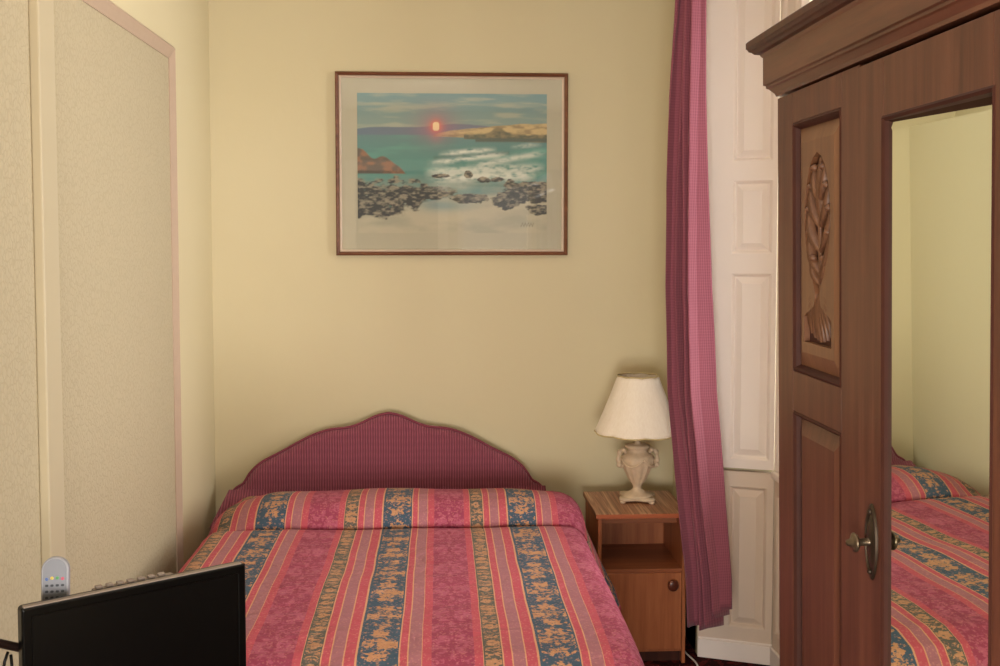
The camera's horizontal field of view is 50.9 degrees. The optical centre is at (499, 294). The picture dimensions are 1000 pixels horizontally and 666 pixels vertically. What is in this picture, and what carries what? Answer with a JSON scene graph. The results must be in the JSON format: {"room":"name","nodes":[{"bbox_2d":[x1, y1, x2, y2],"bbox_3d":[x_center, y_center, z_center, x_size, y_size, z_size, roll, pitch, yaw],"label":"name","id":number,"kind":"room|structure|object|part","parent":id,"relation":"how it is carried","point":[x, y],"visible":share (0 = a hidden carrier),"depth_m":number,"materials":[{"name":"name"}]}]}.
{"room":"hotel room","nodes":[
{"label":"hotel room","id":0,"kind":"room"},
{"bbox_2d":[0,0,215,665],"bbox_3d":[-1.104,0.132,1.205,0.122,2.950,6.615,0,3,-3],"label":"wall","id":1,"kind":"structure","parent":0,"point":[112,87],"depth_m":3.09,"materials":[{"name":"beige paint"}]},
{"bbox_2d":[0,639,18,665],"bbox_3d":[-0.937,0.700,2.079,0.102,0.195,0.508,3,4,42],"label":"tv bracket","id":2,"kind":"object","parent":1,"relation":"attached to","point":[4,644],"visible":0.14,"depth_m":2.02,"materials":[{"name":"metal"}]},
{"bbox_3d":[-0.931,0.699,2.067,0.061,0.114,0.426,2,4,37],"label":"arm","id":3,"kind":"part","parent":2,"relation":"part of","materials":[{"name":"metal"}]},
{"bbox_2d":[18,561,245,665],"bbox_3d":[-0.757,0.739,2.185,0.459,0.304,0.076,-2,4,-38],"label":"television","id":4,"kind":"object","parent":2,"relation":"attached to","point":[197,617],"visible":1,"depth_m":2.16,"materials":[{"name":"black plastic"}]},
{"bbox_3d":[-1.078,0.316,1.805,0.002,2.140,1.510,0,3,-3],"label":"wallpaper panel","id":5,"kind":"part","parent":1,"relation":"part of","materials":[{"name":"beige paper"}]},
{"bbox_2d":[29,0,65,564],"bbox_3d":[-1.112,0.060,2.585,0.024,2.950,0.105,0,3,-3],"label":"trim","id":6,"kind":"structure","parent":1,"relation":"attached to","point":[41,12],"depth_m":2.55,"materials":[{"name":"beige wood"}]},
{"bbox_2d":[41,556,69,600],"bbox_3d":[-0.897,0.621,2.119,0.054,0.184,0.035,-1,3,-10],"label":"remote control","id":7,"kind":"object","parent":1,"relation":"attached to","point":[55,571],"visible":0.47,"depth_m":2.11,"materials":[{"name":"silver plastic"}]},
{"bbox_3d":[-1.159,0.241,3.236,0.002,2.140,1.210,0,3,-3],"label":"wallpaper panel","id":8,"kind":"part","parent":1,"relation":"part of","materials":[{"name":"beige paper"}]},
{"bbox_2d":[82,0,183,572],"bbox_3d":[-1.151,0.240,3.237,0.018,2.222,1.290,0,3,-3],"label":"trim","id":9,"kind":"structure","parent":1,"relation":"attached to","point":[107,8],"depth_m":3.82,"materials":[{"name":"beige wood"}]},
{"bbox_2d":[208,0,674,520],"bbox_3d":[-0.062,-0.048,4.633,2.595,2.950,0.120,0,3,-3],"label":"wall","id":10,"kind":"structure","parent":0,"point":[523,356],"depth_m":4.55,"materials":[{"name":"beige paint"}]},
{"bbox_2d":[335,71,567,254],"bbox_3d":[-0.205,-0.562,4.521,0.997,0.782,0.026,0,3,-3],"label":"framed picture","id":11,"kind":"object","parent":10,"relation":"attached to","point":[428,163],"visible":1,"depth_m":4.52,"materials":[{"name":"multicoloured paper"}]},
{"bbox_2d":[357,93,546,232],"bbox_3d":[-0.204,-0.567,4.525,0.815,0.598,0.001,0,3,-3],"label":"print","id":12,"kind":"object","parent":11,"relation":"attached to","point":[427,162],"depth_m":4.52},
{"bbox_2d":[643,636,769,665],"bbox_3d":[0.138,1.649,1.406,2.575,0.100,6.715,0,3,-3],"label":"floor","id":13,"kind":"structure","parent":0,"point":[701,661],"depth_m":4.16,"materials":[{"name":"red carpet"}]},
{"bbox_2d":[210,412,545,527],"bbox_3d":[-0.441,1.017,3.569,1.409,0.936,1.980,0,3,-3],"label":"headboard","id":14,"kind":"object","parent":13,"relation":"on","point":[386,449],"visible":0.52,"depth_m":4.48,"materials":[{"name":"fabric"}]},
{"bbox_3d":[-0.478,0.770,4.516,1.336,0.530,0.062,0,3,-3],"label":"headboard","id":15,"kind":"part","parent":14,"relation":"part of","materials":[{"name":"fabric"}]},
{"bbox_2d":[178,488,643,665],"bbox_3d":[-0.298,1.084,3.529,1.537,0.607,1.966,0,3,-3],"label":"bedspread","id":16,"kind":"object","parent":14,"relation":"on","point":[372,576],"visible":0.87,"depth_m":3.23,"materials":[{"name":"fabric"}]},
{"bbox_2d":[583,490,685,662],"bbox_3d":[0.548,1.145,4.292,0.369,0.603,0.391,0,3,-3],"label":"nightstand","id":17,"kind":"object","parent":13,"relation":"on","point":[638,544],"visible":0.72,"depth_m":4.15,"materials":[{"name":"brown wood"}]},
{"bbox_2d":[594,372,670,504],"bbox_3d":[0.564,0.584,4.301,0.355,0.518,0.355,0,3,-3],"label":"table lamp","id":18,"kind":"object","parent":17,"relation":"on","point":[636,409],"visible":0.93,"depth_m":4.21,"materials":[{"name":"white fabric"}]},
{"bbox_3d":[0.498,0.666,4.292,0.048,0.087,0.028,0,3,-3],"label":"handle","id":19,"kind":"part","parent":18,"relation":"part of","materials":[{"name":"beige ceramic"}]},
{"bbox_3d":[0.564,0.560,4.299,0.354,0.010,0.354,0,3,-3],"label":"gold trim","id":20,"kind":"part","parent":18,"relation":"part of","materials":[{"name":"fabric"}]},
{"bbox_3d":[0.564,0.445,4.293,0.349,0.235,0.349,0,3,-3],"label":"lamp shade","id":21,"kind":"part","parent":18,"relation":"part of","materials":[{"name":"beige fabric"}]},
{"bbox_3d":[0.564,0.330,4.287,0.170,0.009,0.170,0,3,-3],"label":"gold trim","id":22,"kind":"part","parent":18,"relation":"part of","materials":[{"name":"gold metal"}]},
{"bbox_3d":[0.631,0.666,4.300,0.048,0.087,0.028,0,3,-3],"label":"handle","id":23,"kind":"part","parent":18,"relation":"part of","materials":[{"name":"beige ceramic"}]},
{"bbox_3d":[0.551,0.891,4.218,0.320,0.048,0.015,0,3,-3],"label":"rail","id":24,"kind":"part","parent":17,"relation":"part of","materials":[{"name":"brown wood"}]},
{"bbox_2d":[602,543,681,573],"bbox_3d":[0.547,1.077,4.298,0.320,0.016,0.344,0,3,-3],"label":"shelf","id":25,"kind":"object","parent":17,"relation":"attached to","point":[617,558],"depth_m":4.25,"materials":[{"name":"brown wood"}]},
{"bbox_3d":[0.557,1.245,4.137,0.316,0.304,0.016,0,3,-3],"label":"door","id":26,"kind":"part","parent":17,"relation":"part of","materials":[{"name":"brown wood"}]},
{"bbox_3d":[0.678,1.138,4.117,0.045,0.045,0.028,0,3,-3],"label":"knob","id":27,"kind":"part","parent":17,"relation":"part of","materials":[{"name":"brown wood"}]},
{"bbox_2d":[685,651,697,665],"bbox_3d":[0.749,1.195,4.319,0.021,0.499,0.444,0,3,-5],"label":"power cable","id":28,"kind":"object","parent":13,"relation":"on","point":[686,653],"visible":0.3,"depth_m":4.18,"materials":[{"name":"white plastic"}]},
{"bbox_2d":[746,0,999,665],"bbox_3d":[0.888,0.519,1.658,0.609,2.148,1.598,-1,3,-3],"label":"wardrobe","id":29,"kind":"object","parent":13,"relation":"on","point":[889,110],"visible":1,"depth_m":1.78,"materials":[{"name":"brown wood"}]},
{"bbox_3d":[0.871,-0.524,1.602,0.536,0.040,1.598,-1,3,-3],"label":"cornice","id":30,"kind":"part","parent":29,"relation":"part of","materials":[{"name":"brown wood"}]},
{"bbox_3d":[0.643,-0.095,2.123,0.015,0.531,0.274,-1,3,-3],"label":"lip moulding","id":31,"kind":"part","parent":29,"relation":"part of","materials":[{"name":"brown wood"}]},
{"bbox_3d":[0.657,0.674,2.163,0.015,0.836,0.274,-1,3,-3],"label":"lip moulding","id":32,"kind":"part","parent":29,"relation":"part of","materials":[{"name":"brown wood"}]},
{"bbox_3d":[0.659,0.674,2.164,0.010,0.821,0.259,-1,3,-3],"label":"panel","id":33,"kind":"part","parent":29,"relation":"part of","materials":[{"name":"brown wood"}]},
{"bbox_3d":[0.647,-0.095,2.123,0.012,0.516,0.259,-1,3,-3],"label":"carved panel","id":34,"kind":"part","parent":29,"relation":"part of","materials":[{"name":"brown wood"}]},
{"bbox_3d":[0.635,0.438,1.861,0.045,0.034,0.034,-1,3,-3],"label":"knob","id":35,"kind":"part","parent":29,"relation":"part of","materials":[{"name":"gold metal"}]},
{"bbox_3d":[0.691,0.406,1.642,0.038,1.601,0.572,-1,3,-3],"label":"door","id":36,"kind":"part","parent":29,"relation":"part of","materials":[{"name":"brown wood"}]},
{"bbox_2d":[888,96,991,665],"bbox_3d":[0.691,0.401,1.641,0.025,1.385,0.356,-1,3,-3],"label":"mirror","id":37,"kind":"object","parent":29,"relation":"attached to","point":[940,147],"depth_m":1.63,"materials":[{"name":"clear mirror"}]},
{"bbox_2d":[673,0,811,653],"bbox_3d":[1.191,0.125,1.336,0.470,2.950,6.615,0,3,-3],"label":"wall","id":38,"kind":"structure","parent":0,"point":[691,633],"depth_m":4.26,"materials":[{"name":"beige paint"}]},
{"bbox_2d":[697,0,809,665],"bbox_3d":[1.036,0.125,3.495,0.414,2.725,1.398,0,3,-3],"label":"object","id":39,"kind":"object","parent":38,"relation":"in","point":[742,114],"depth_m":4.09,"materials":[{"name":"white paint"}]},
{"bbox_3d":[0.932,1.412,4.170,0.293,0.083,0.012,1,3,18],"label":"skirting","id":40,"kind":"part","parent":39,"relation":"part of","materials":[{"name":"white paint"}]},
{"bbox_3d":[0.936,1.036,4.171,0.287,0.685,0.030,1,3,18],"label":"apron panel","id":41,"kind":"part","parent":39,"relation":"part of","materials":[{"name":"paint"}]},
{"bbox_2d":[706,0,780,469],"bbox_3d":[0.932,-0.294,4.090,0.287,1.950,0.030,1,3,18],"label":"shutter","id":42,"kind":"object","parent":39,"relation":"attached to","point":[742,114],"depth_m":4.08,"materials":[{"name":"white paint"}]},
{"bbox_3d":[1.101,1.451,3.502,0.012,0.075,1.265,0,3,-3],"label":"skirting","id":43,"kind":"part","parent":39,"relation":"part of","materials":[{"name":"white paint"}]},
{"bbox_3d":[1.169,0.733,3.468,0.155,0.030,1.265,0,3,-3],"label":"sill","id":44,"kind":"part","parent":39,"relation":"part of","materials":[{"name":"white paint"}]},
{"bbox_3d":[1.119,1.081,3.504,0.030,0.665,1.220,0,3,-3],"label":"apron panel","id":45,"kind":"part","parent":39,"relation":"part of","materials":[{"name":"paint"}]},
{"bbox_3d":[1.091,-0.286,3.927,0.030,1.950,0.230,0,3,-3],"label":"jamb panel","id":46,"kind":"part","parent":39,"relation":"part of","materials":[{"name":"white paint"}]},
{"bbox_3d":[0.784,-1.339,3.289,0.112,0.023,1.608,0,3,-3],"label":"rail","id":47,"kind":"object","parent":38,"relation":"attached to","visible":0},
{"bbox_2d":[665,0,731,630],"bbox_3d":[0.749,-0.038,3.920,0.244,2.635,0.150,0,3,-3],"label":"curtain","id":48,"kind":"object","parent":47,"relation":"hanging from","point":[690,331],"visible":1,"depth_m":3.92,"materials":[{"name":"fabric"}]}
]}

